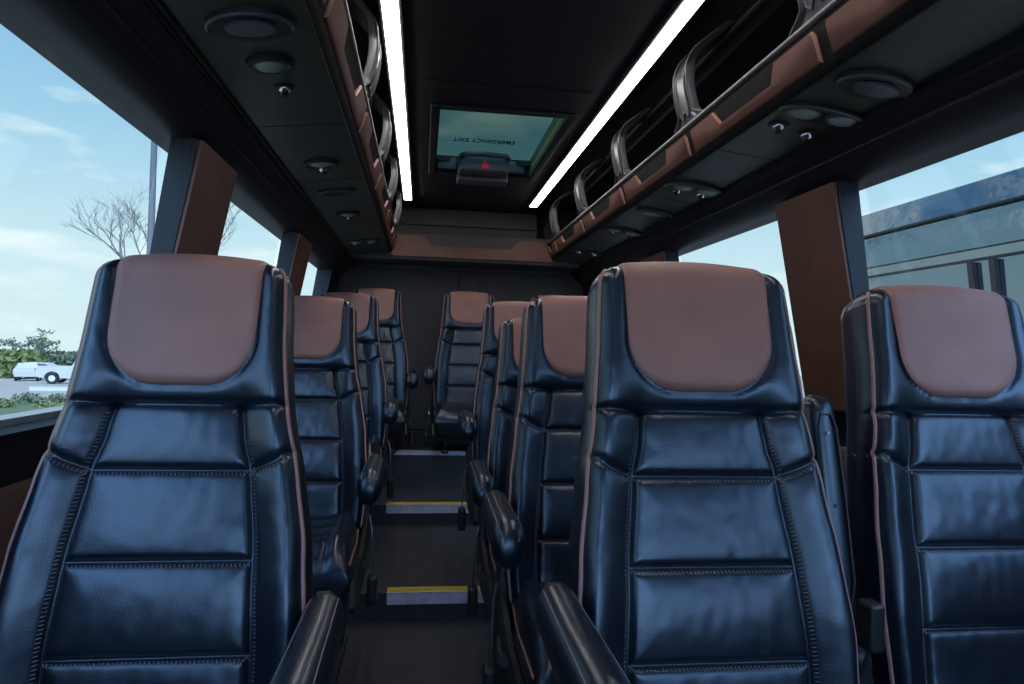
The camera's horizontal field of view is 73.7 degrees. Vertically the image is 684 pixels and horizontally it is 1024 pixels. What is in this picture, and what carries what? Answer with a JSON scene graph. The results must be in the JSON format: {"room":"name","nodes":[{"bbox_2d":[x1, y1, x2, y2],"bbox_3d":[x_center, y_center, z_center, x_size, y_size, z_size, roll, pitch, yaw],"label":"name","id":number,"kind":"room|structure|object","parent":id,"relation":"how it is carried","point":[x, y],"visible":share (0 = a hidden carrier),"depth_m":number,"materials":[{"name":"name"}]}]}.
{"room":"vehicle interior","nodes":[
{"label":"vehicle interior","id":0,"kind":"room"},
{"bbox_2d":[0,0,353,487],"bbox_3d":[-0.874,-0.002,1.559,0.315,2.000,6.820,2,-1,-7],"label":"wall","id":1,"kind":"structure","parent":0,"point":[126,54],"depth_m":1.42,"materials":[{"name":"black"}]},
{"bbox_2d":[0,478,32,573],"bbox_3d":[-0.984,0.401,1.782,0.029,0.275,4.200,2,-1,-7],"label":"trim","id":2,"kind":"structure","parent":1,"relation":"attached to","point":[13,496],"depth_m":1.21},
{"bbox_2d":[0,406,62,426],"bbox_3d":[-1.021,0.177,1.538,0.128,0.072,6.820,2,-1,-7],"label":"trim","id":3,"kind":"structure","parent":1,"relation":"attached to","point":[46,413],"depth_m":1.33,"materials":[{"name":"grey"}]},
{"bbox_2d":[150,137,236,254],"bbox_3d":[-0.897,-0.183,1.871,0.170,0.690,0.328,2,-1,-7],"label":"window pillar","id":4,"kind":"structure","parent":1,"relation":"attached to","point":[198,184],"depth_m":1.74,"materials":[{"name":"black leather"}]},
{"bbox_2d":[152,0,401,256],"bbox_3d":[-0.606,-0.805,1.891,0.444,0.409,5.590,2,-1,-7],"label":"luggage rack","id":5,"kind":"object","parent":1,"relation":"attached to","point":[327,114],"visible":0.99,"depth_m":1.89,"materials":[{"name":"grey plastic"}]},
{"bbox_2d":[204,6,295,41],"bbox_3d":[-0.518,-0.627,1.351,0.170,0.040,0.131,2,-1,-18],"label":"ceiling speaker","id":6,"kind":"object","parent":5,"relation":"attached to","point":[237,23],"visible":1,"depth_m":1.33,"materials":[{"name":"black plastic"}]},
{"bbox_2d":[224,19,276,36],"bbox_3d":[-0.517,-0.620,1.351,0.100,0.006,0.064,-5,0,-8],"label":"grille","id":7,"kind":"object","parent":6,"relation":"attached to","point":[232,27],"depth_m":1.34,"materials":[{"name":"grey plastic"}]},
{"bbox_2d":[245,53,293,73],"bbox_3d":[-0.545,-0.625,1.534,0.104,0.032,0.089,2,-1,3],"label":"light","id":8,"kind":"object","parent":5,"relation":"attached to","point":[265,63],"visible":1,"depth_m":1.51,"materials":[{"name":"black plastic"}]},
{"bbox_2d":[273,83,294,96],"bbox_3d":[-0.562,-0.620,1.683,0.051,0.030,0.051,2,-1,0],"label":"air nozzle","id":9,"kind":"object","parent":5,"relation":"attached to","point":[284,89],"visible":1,"depth_m":1.67,"materials":[{"name":"black plastic"}]},
{"bbox_2d":[304,158,337,173],"bbox_3d":[-0.657,-0.613,2.367,0.119,0.037,0.135,1,-1,27],"label":"light","id":10,"kind":"object","parent":5,"relation":"attached to","point":[323,165],"visible":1,"depth_m":2.33,"materials":[{"name":"black plastic"}]},
{"bbox_2d":[317,188,354,195],"bbox_3d":[-0.715,-0.611,2.777,0.150,0.037,0.080,2,-1,-5],"label":"ceiling speaker","id":11,"kind":"object","parent":5,"relation":"attached to","point":[334,191],"visible":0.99,"depth_m":2.76,"materials":[{"name":"black plastic"}]},
{"bbox_2d":[336,210,359,220],"bbox_3d":[-0.772,-0.604,3.240,0.113,0.036,0.133,1,-1,24],"label":"light","id":12,"kind":"object","parent":5,"relation":"attached to","point":[349,214],"visible":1,"depth_m":3.20,"materials":[{"name":"black plastic"}]},
{"bbox_2d":[346,239,380,245],"bbox_3d":[-0.880,-0.596,4.052,0.200,0.047,0.112,2,-1,-7],"label":"light","id":13,"kind":"object","parent":5,"relation":"attached to","point":[359,241],"visible":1,"depth_m":4.01,"materials":[{"name":"black plastic"}]},
{"bbox_2d":[276,231,311,294],"bbox_3d":[-1.080,-0.168,3.259,0.170,0.690,0.348,2,-1,-7],"label":"trim","id":14,"kind":"structure","parent":1,"relation":"attached to","point":[295,249],"depth_m":3.12,"materials":[{"name":"black"}]},
{"bbox_2d":[337,618,502,683],"bbox_3d":[0.065,1.058,1.712,2.240,0.060,7.200,2,-1,-7],"label":"floor","id":15,"kind":"structure","parent":0,"point":[433,651],"depth_m":2.26,"materials":[{"name":"plastic"}]},
{"bbox_2d":[0,254,343,683],"bbox_3d":[-0.494,0.422,0.919,0.516,1.153,0.681,2,-1,-7],"label":"passenger seat","id":16,"kind":"object","parent":15,"relation":"on","point":[162,533],"visible":1,"depth_m":1.05,"materials":[{"name":"black leather"}]},
{"bbox_2d":[294,295,384,683],"bbox_3d":[-0.657,0.423,2.128,0.516,1.177,0.681,2,-1,-7],"label":"passenger seat","id":17,"kind":"object","parent":15,"relation":"on","point":[342,479],"visible":0.52,"depth_m":2.25,"materials":[{"name":"black leather"}]},
{"bbox_2d":[310,510,359,606],"bbox_3d":[-0.680,0.634,2.024,0.432,0.197,0.485,2,-1,-7],"label":"cushion","id":18,"kind":"object","parent":17,"relation":"on","point":[335,533],"depth_m":1.89,"materials":[{"name":"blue leather"}]},
{"bbox_2d":[345,524,487,620],"bbox_3d":[-0.110,0.992,3.056,2.110,0.100,0.990,2,-1,-7],"label":"step","id":19,"kind":"structure","parent":15,"relation":"on","point":[403,555],"depth_m":2.83,"materials":[{"name":"plastic"}]},
{"bbox_2d":[318,292,398,554],"bbox_3d":[-0.796,0.334,3.240,0.516,1.182,0.681,2,-1,-7],"label":"passenger seat","id":20,"kind":"object","parent":19,"relation":"on","point":[381,412],"visible":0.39,"depth_m":3.38,"materials":[{"name":"black leather"}]},
{"bbox_2d":[368,435,381,456],"bbox_3d":[-0.818,0.542,3.137,0.432,0.197,0.485,2,-1,-7],"label":"cushion","id":21,"kind":"object","parent":20,"relation":"on","point":[374,441],"depth_m":3.11,"materials":[{"name":"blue leather"}]},
{"bbox_2d":[387,586,483,604],"bbox_3d":[-0.278,0.947,2.558,0.374,0.046,0.058,2,-1,-7],"label":"trim","id":22,"kind":"structure","parent":19,"relation":"attached to","point":[434,594],"depth_m":2.53,"materials":[{"name":"metal"}]},
{"bbox_2d":[457,301,528,569],"bbox_3d":[0.025,0.375,2.914,0.516,1.137,0.681,2,-1,-7],"label":"passenger seat","id":23,"kind":"object","parent":19,"relation":"on","point":[474,427],"visible":0.21,"depth_m":3.02,"materials":[{"name":"black leather"}]},
{"bbox_2d":[372,485,478,524],"bbox_3d":[-0.207,0.951,3.800,2.110,0.200,0.510,2,-1,-7],"label":"step","id":24,"kind":"structure","parent":15,"relation":"on","point":[401,493],"depth_m":3.57,"materials":[{"name":"plastic"}]},
{"bbox_2d":[386,502,468,512],"bbox_3d":[-0.432,0.857,3.538,0.429,0.046,0.058,2,-1,-7],"label":"trim","id":25,"kind":"structure","parent":24,"relation":"attached to","point":[391,507],"depth_m":3.51,"materials":[{"name":"metal"}]},
{"bbox_2d":[382,431,469,485],"bbox_3d":[-0.305,0.859,4.570,2.110,0.400,1.040,2,-1,-7],"label":"step","id":26,"kind":"structure","parent":15,"relation":"on","point":[406,470],"depth_m":4.03,"materials":[{"name":"plastic"}]},
{"bbox_2d":[353,288,418,452],"bbox_3d":[-0.828,0.150,4.176,0.516,1.010,0.681,2,-1,-7],"label":"passenger seat","id":27,"kind":"object","parent":26,"relation":"on","point":[399,379],"visible":0.48,"depth_m":4.31,"materials":[{"name":"black leather"}]},
{"bbox_2d":[388,399,405,437],"bbox_3d":[-0.853,0.445,4.071,0.432,0.197,0.485,2,-1,-7],"label":"cushion","id":28,"kind":"object","parent":27,"relation":"on","point":[395,430],"depth_m":3.86,"materials":[{"name":"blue leather"}]},
{"bbox_2d":[394,450,464,454],"bbox_3d":[-0.487,0.654,4.036,0.419,0.024,0.036,2,-1,-7],"label":"trim","id":29,"kind":"structure","parent":26,"relation":"attached to","point":[398,452],"depth_m":4.02,"materials":[{"name":"metal"}]},
{"bbox_2d":[423,291,494,453],"bbox_3d":[-0.291,0.167,4.247,0.516,1.010,0.681,2,-1,-7],"label":"passenger seat","id":30,"kind":"object","parent":26,"relation":"on","point":[453,378],"visible":0.65,"depth_m":4.35,"materials":[{"name":"black leather"}]},
{"bbox_2d":[434,400,472,438],"bbox_3d":[-0.258,0.463,4.150,0.432,0.197,0.485,2,-1,-7],"label":"cushion","id":31,"kind":"object","parent":30,"relation":"on","point":[446,412],"depth_m":3.91,"materials":[{"name":"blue leather"}]},
{"bbox_2d":[531,295,562,300],"bbox_3d":[0.275,0.175,4.322,0.533,0.992,0.680,2,-1,-7],"label":"passenger seat","id":32,"kind":"object","parent":26,"relation":"on","point":[538,296],"visible":0.02,"depth_m":4.54,"materials":[{"name":"black leather"}]},
{"bbox_2d":[467,317,521,647],"bbox_3d":[0.111,0.470,2.239,0.516,1.132,0.681,2,-1,-7],"label":"passenger seat","id":33,"kind":"object","parent":15,"relation":"on","point":[491,475],"visible":0.19,"depth_m":2.33,"materials":[{"name":"black leather"}]},
{"bbox_2d":[487,545,507,608],"bbox_3d":[0.146,0.705,2.143,0.432,0.197,0.485,2,-1,-7],"label":"cushion","id":34,"kind":"object","parent":33,"relation":"on","point":[491,564],"depth_m":2.03,"materials":[{"name":"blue leather"}]},
{"bbox_2d":[482,296,587,683],"bbox_3d":[0.187,0.449,1.603,0.516,1.159,0.681,2,-1,-7],"label":"passenger seat","id":35,"kind":"object","parent":15,"relation":"on","point":[528,526],"visible":0.45,"depth_m":1.70,"materials":[{"name":"black leather"}]},
{"bbox_2d":[508,579,566,683],"bbox_3d":[0.223,0.671,1.507,0.432,0.197,0.485,2,-1,-7],"label":"cushion","id":36,"kind":"object","parent":35,"relation":"on","point":[528,660],"depth_m":1.45,"materials":[{"name":"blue leather"}]},
{"bbox_2d":[536,262,859,683],"bbox_3d":[0.293,0.439,0.922,0.516,1.165,0.681,2,-1,-7],"label":"passenger seat","id":37,"kind":"object","parent":15,"relation":"on","point":[703,548],"visible":1,"depth_m":1.07,"materials":[{"name":"black leather"}]},
{"bbox_2d":[791,328,801,386],"bbox_3d":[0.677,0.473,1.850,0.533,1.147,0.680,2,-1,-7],"label":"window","id":38,"kind":"structure","parent":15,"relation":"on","point":[791,328],"depth_m":2.09,"materials":[{"name":"clear glass"}]},
{"bbox_2d":[803,285,1023,683],"bbox_3d":[0.830,0.460,1.108,0.533,1.159,0.680,2,-1,-7],"label":"passenger seat","id":39,"kind":"object","parent":15,"relation":"on","point":[928,518],"visible":0.94,"depth_m":1.25,"materials":[{"name":"black leather"}]},
{"bbox_2d":[336,217,583,431],"bbox_3d":[-0.341,-0.120,5.068,2.160,1.670,0.065,2,-1,-7],"label":"wall","id":40,"kind":"structure","parent":0,"point":[422,289],"depth_m":5.00,"materials":[{"name":"grey plastic"}]},
{"bbox_2d":[350,0,798,217],"bbox_3d":[0.130,-0.988,1.692,2.120,0.078,6.900,2,-1,-7],"label":"ceiling","id":41,"kind":"structure","parent":0,"point":[558,56],"depth_m":2.36,"materials":[{"name":"black plastic"}]},
{"bbox_2d":[378,0,412,200],"bbox_3d":[-0.395,-0.950,2.314,0.066,0.026,4.270,2,-1,-7],"label":"light strip","id":42,"kind":"object","parent":41,"relation":"attached to","point":[391,11],"visible":1,"depth_m":2.45,"materials":[{"name":"white plastic"}]},
{"bbox_2d":[381,0,399,22],"bbox_3d":[-0.322,-0.947,1.758,0.047,0.008,0.502,2,-1,-7],"label":"diffuser","id":43,"kind":"object","parent":42,"relation":"attached to","point":[390,9],"depth_m":1.94,"materials":[{"name":"white plastic"}]},
{"bbox_2d":[384,21,403,87],"bbox_3d":[-0.388,-0.941,2.264,0.047,0.008,0.502,2,-1,-7],"label":"diffuser","id":44,"kind":"object","parent":42,"relation":"attached to","point":[393,30],"depth_m":2.21,"materials":[{"name":"white plastic"}]},
{"bbox_2d":[391,88,406,131],"bbox_3d":[-0.455,-0.935,2.770,0.047,0.008,0.502,2,-1,-7],"label":"diffuser","id":45,"kind":"object","parent":42,"relation":"attached to","point":[398,95],"depth_m":2.73,"materials":[{"name":"white plastic"}]},
{"bbox_2d":[396,131,408,162],"bbox_3d":[-0.522,-0.930,3.275,0.047,0.008,0.502,2,-1,-7],"label":"diffuser","id":46,"kind":"object","parent":42,"relation":"attached to","point":[402,137],"depth_m":3.23,"materials":[{"name":"white plastic"}]},
{"bbox_2d":[400,163,410,185],"bbox_3d":[-0.587,-0.924,3.771,0.047,0.008,0.482,2,-1,-7],"label":"diffuser","id":47,"kind":"object","parent":42,"relation":"attached to","point":[405,168],"depth_m":3.75,"materials":[{"name":"white plastic"}]},
{"bbox_2d":[403,185,411,199],"bbox_3d":[-0.645,-0.920,4.207,0.047,0.008,0.382,2,-1,-7],"label":"diffuser","id":48,"kind":"object","parent":42,"relation":"attached to","point":[407,189],"depth_m":4.18,"materials":[{"name":"white plastic"}]},
{"bbox_2d":[351,207,579,271],"bbox_3d":[-0.322,-0.734,4.864,1.586,0.372,0.348,2,-1,-7],"label":"bulkhead","id":49,"kind":"object","parent":41,"relation":"attached to","point":[425,236],"visible":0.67,"depth_m":4.74,"materials":[{"name":"brown plastic"}]},
{"bbox_2d":[428,103,577,186],"bbox_3d":[-0.097,-0.956,3.296,0.600,0.153,1.080,2,-1,-7],"label":"roof hatch","id":50,"kind":"object","parent":41,"relation":"attached to","point":[485,146],"visible":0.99,"depth_m":3.44,"materials":[{"name":"grey"}]},
{"bbox_2d":[528,0,705,207],"bbox_3d":[0.416,-0.925,2.421,0.066,0.026,4.270,2,-1,-7],"label":"light strip","id":51,"kind":"object","parent":41,"relation":"attached to","point":[681,12],"visible":1,"depth_m":2.41,"materials":[{"name":"white plastic"}]},
{"bbox_2d":[530,193,546,206],"bbox_3d":[0.166,-0.895,4.314,0.047,0.008,0.382,2,-1,-7],"label":"diffuser","id":52,"kind":"object","parent":51,"relation":"attached to","point":[538,198],"depth_m":4.29,"materials":[{"name":"white plastic"}]},
{"bbox_2d":[540,172,563,193],"bbox_3d":[0.223,-0.899,3.878,0.047,0.008,0.482,2,-1,-7],"label":"diffuser","id":53,"kind":"object","parent":51,"relation":"attached to","point":[554,177],"depth_m":3.85,"materials":[{"name":"white plastic"}]},
{"bbox_2d":[556,143,586,172],"bbox_3d":[0.289,-0.905,3.382,0.047,0.008,0.502,2,-1,-7],"label":"diffuser","id":54,"kind":"object","parent":51,"relation":"attached to","point":[574,151],"depth_m":3.34,"materials":[{"name":"white plastic"}]},
{"bbox_2d":[578,104,618,144],"bbox_3d":[0.356,-0.911,2.876,0.047,0.008,0.502,2,-1,-7],"label":"diffuser","id":55,"kind":"object","parent":51,"relation":"attached to","point":[604,112],"depth_m":2.84,"materials":[{"name":"white plastic"}]},
{"bbox_2d":[608,45,665,104],"bbox_3d":[0.422,-0.916,2.371,0.047,0.008,0.502,2,-1,-7],"label":"diffuser","id":56,"kind":"object","parent":51,"relation":"attached to","point":[648,55],"depth_m":2.32,"materials":[{"name":"white plastic"}]},
{"bbox_2d":[652,0,703,46],"bbox_3d":[0.489,-0.922,1.865,0.047,0.008,0.502,2,-1,-7],"label":"diffuser","id":57,"kind":"object","parent":51,"relation":"attached to","point":[682,11],"depth_m":1.96,"materials":[{"name":"white plastic"}]},
{"bbox_2d":[571,29,1023,446],"bbox_3d":[1.020,0.056,1.809,0.315,2.000,6.820,2,-1,-7],"label":"wall","id":58,"kind":"structure","parent":0,"point":[977,102],"depth_m":1.78,"materials":[{"name":"black plastic"}]},
{"bbox_2d":[641,250,678,261],"bbox_3d":[0.789,-0.110,3.505,0.170,0.690,0.348,2,-1,-7],"label":"trim","id":59,"kind":"structure","parent":58,"relation":"attached to","point":[664,256],"depth_m":3.34,"materials":[{"name":"black"}]},
{"bbox_2d":[543,0,1023,264],"bbox_3d":[0.793,-0.762,2.075,0.444,0.409,5.590,2,-1,-7],"label":"luggage rack","id":60,"kind":"object","parent":58,"relation":"attached to","point":[721,144],"visible":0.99,"depth_m":1.92,"materials":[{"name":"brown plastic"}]},
{"bbox_2d":[570,248,602,256],"bbox_3d":[0.467,-0.556,4.244,0.219,0.048,0.120,2,-1,-5],"label":"light","id":61,"kind":"object","parent":60,"relation":"attached to","point":[578,251],"visible":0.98,"depth_m":4.22,"materials":[{"name":"black plastic"}]},
{"bbox_2d":[602,226,641,237],"bbox_3d":[0.567,-0.565,3.491,0.219,0.048,0.130,2,-1,-5],"label":"light","id":62,"kind":"object","parent":60,"relation":"attached to","point":[628,232],"visible":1,"depth_m":3.46,"materials":[{"name":"black plastic"}]},
{"bbox_2d":[636,207,672,217],"bbox_3d":[0.629,-0.571,3.015,0.169,0.039,0.101,2,-1,-2],"label":"ceiling speaker","id":63,"kind":"object","parent":60,"relation":"attached to","point":[652,212],"visible":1,"depth_m":2.99,"materials":[{"name":"black plastic"}]},
{"bbox_2d":[642,211,665,216],"bbox_3d":[0.628,-0.564,3.014,0.110,0.006,0.060,9,-2,-7],"label":"grille","id":64,"kind":"object","parent":63,"relation":"attached to","point":[654,214],"depth_m":3.00,"materials":[{"name":"black plastic"}]},
{"bbox_2d":[663,180,722,199],"bbox_3d":[0.686,-0.574,2.579,0.230,0.050,0.172,2,-1,3],"label":"light","id":65,"kind":"object","parent":60,"relation":"attached to","point":[700,190],"visible":0.99,"depth_m":2.54,"materials":[{"name":"black plastic"}]},
{"bbox_2d":[768,120,789,133],"bbox_3d":[0.730,-0.587,1.868,0.057,0.032,0.057,2,-1,-15],"label":"air nozzle","id":66,"kind":"object","parent":60,"relation":"attached to","point":[777,126],"visible":1,"depth_m":1.86,"materials":[{"name":"black plastic"}]},
{"bbox_2d":[796,129,817,142],"bbox_3d":[0.822,-0.572,1.900,0.057,0.032,0.057,2,-1,-15],"label":"air nozzle","id":67,"kind":"object","parent":60,"relation":"attached to","point":[805,135],"visible":1,"depth_m":1.89,"materials":[{"name":"black plastic"}]},
{"bbox_2d":[778,102,862,126],"bbox_3d":[0.800,-0.584,1.756,0.237,0.048,0.102,2,-1,-4],"label":"light","id":68,"kind":"object","parent":60,"relation":"attached to","point":[815,113],"visible":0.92,"depth_m":1.74,"materials":[{"name":"black plastic"}]},
{"bbox_2d":[835,69,913,98],"bbox_3d":[0.826,-0.587,1.558,0.176,0.040,0.124,2,-1,-4],"label":"ceiling speaker","id":69,"kind":"object","parent":60,"relation":"attached to","point":[868,84],"visible":1,"depth_m":1.54,"materials":[{"name":"black plastic"}]},
{"bbox_2d":[853,81,899,97],"bbox_3d":[0.834,-0.578,1.564,0.110,0.006,0.064,9,-2,-7],"label":"grille","id":70,"kind":"object","parent":69,"relation":"attached to","point":[864,89],"depth_m":1.56,"materials":[{"name":"grey plastic"}]},
{"bbox_2d":[775,180,868,413],"bbox_3d":[0.972,-0.126,2.117,0.170,0.690,0.328,2,-1,-7],"label":"window pillar","id":71,"kind":"structure","parent":58,"relation":"attached to","point":[821,228],"depth_m":2.09,"materials":[{"name":"black"}]},
{"bbox_2d":[840,446,845,488],"bbox_3d":[1.044,0.463,2.049,0.029,0.275,4.200,2,-1,-7],"label":"trim","id":72,"kind":"structure","parent":58,"relation":"attached to","point":[842,449],"depth_m":2.11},
{"label":"outside","id":73,"kind":"structure","parent":0,"visible":0},
{"bbox_2d":[0,376,804,401],"bbox_3d":[-16.607,5.542,48.183,300.000,7.306,340.000,2,-1,-7],"label":"ground","id":74,"kind":"structure","parent":73,"point":[8,386],"depth_m":42.85,"materials":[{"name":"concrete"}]},
{"bbox_2d":[0,346,45,378],"bbox_3d":[-49.615,2.123,63.404,13.237,3.682,5.282,2,-1,1],"label":"hedge","id":75,"kind":"object","parent":74,"relation":"on","point":[9,359],"visible":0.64,"depth_m":61.52,"materials":[{"name":"green plant"}]},
{"bbox_2d":[14,363,41,380],"bbox_3d":[-38.912,2.385,54.976,1.630,1.460,3.550,2,-1,-30],"label":"car","id":76,"kind":"object","parent":74,"relation":"on","point":[22,369],"visible":0.73,"depth_m":53.58,"materials":[{"name":"beige metal"}]},
{"bbox_2d":[0,328,60,353],"bbox_3d":[-47.519,1.072,67.075,4.666,4.988,4.731,1,-1,19],"label":"tree","id":77,"kind":"object","parent":74,"relation":"on","point":[40,345],"visible":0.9,"depth_m":66.73,"materials":[{"name":"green plant"}]},
{"bbox_2d":[13,362,57,378],"bbox_3d":[-40.978,2.526,59.963,4.300,1.500,1.750,2,-1,-13],"label":"car","id":78,"kind":"object","parent":74,"relation":"on","point":[40,363],"visible":0.08,"depth_m":59.31,"materials":[{"name":"beige metal"}]},
{"bbox_2d":[29,386,67,390],"bbox_3d":[-21.908,2.625,37.356,10.299,0.411,1.800,2,-1,0],"label":"kerb","id":79,"kind":"object","parent":74,"relation":"on","point":[31,388],"visible":0.29,"depth_m":36.46,"materials":[{"name":"grey concrete"}]},
{"bbox_2d":[35,362,74,383],"bbox_3d":[-30.625,2.080,48.965,5.620,1.840,1.990,2,-1,-17],"label":"pickup truck","id":80,"kind":"object","parent":74,"relation":"on","point":[52,374],"visible":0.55,"depth_m":47.56,"materials":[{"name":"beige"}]},
{"bbox_2d":[40,349,77,365],"bbox_3d":[-50.784,2.663,81.892,17.375,3.826,7.896,2,-1,-7],"label":"hedge","id":81,"kind":"object","parent":74,"relation":"on","point":[60,358],"visible":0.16,"depth_m":79.55,"materials":[{"name":"green plant"}]},
{"bbox_2d":[60,179,242,258],"bbox_3d":[-18.309,-2.990,35.067,8.422,11.430,5.639,2,-1,-32],"label":"tree","id":82,"kind":"object","parent":74,"relation":"on","point":[119,253],"visible":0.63,"depth_m":34.47,"materials":[{"name":"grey plant"}]},
{"bbox_2d":[146,141,156,253],"bbox_3d":[-15.930,-3.778,30.052,2.600,12.520,0.600,2,-1,-7],"label":"lamp post","id":83,"kind":"object","parent":74,"relation":"on","point":[153,158],"visible":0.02,"depth_m":29.98,"materials":[{"name":"grey metal"}]},
{"bbox_2d":[862,167,1023,321],"bbox_3d":[5.437,0.173,2.481,2.525,3.340,11.500,2,-1,-7],"label":"coach","id":84,"kind":"object","parent":74,"relation":"on","point":[971,235],"visible":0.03,"depth_m":5.87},
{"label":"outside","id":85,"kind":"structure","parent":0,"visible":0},
{"bbox_2d":[0,401,63,414],"bbox_3d":[-12.342,2.102,18.716,16.241,0.699,15.755,2,-1,-7],"label":"ground","id":86,"kind":"structure","parent":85,"point":[22,407],"depth_m":21.80,"materials":[{"name":"green plant"}]},
{"bbox_2d":[0,398,17,407],"bbox_3d":[-16.700,2.045,22.275,0.908,0.514,0.956,2,-1,-7],"label":"shrub","id":87,"kind":"object","parent":86,"relation":"on","point":[5,403],"visible":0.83,"depth_m":22.27,"materials":[{"name":"green plant"}]},
{"bbox_2d":[11,391,47,403],"bbox_3d":[-17.465,2.102,24.770,1.113,0.637,1.169,2,-1,-7],"label":"shrub","id":88,"kind":"object","parent":86,"relation":"on","point":[26,397],"visible":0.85,"depth_m":24.60,"materials":[{"name":"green plant"}]},
{"bbox_2d":[33,401,55,406],"bbox_3d":[-15.531,2.127,22.666,0.654,0.363,0.680,2,-1,-7],"label":"shrub","id":89,"kind":"object","parent":86,"relation":"on","point":[41,403],"visible":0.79,"depth_m":22.54,"materials":[{"name":"green plant"}]},
{"bbox_2d":[44,393,65,402],"bbox_3d":[-16.712,2.153,25.267,0.840,0.548,1.032,1,-1,41],"label":"shrub","id":90,"kind":"object","parent":86,"relation":"on","point":[51,398],"visible":0.64,"depth_m":25.06,"materials":[{"name":"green plant"}]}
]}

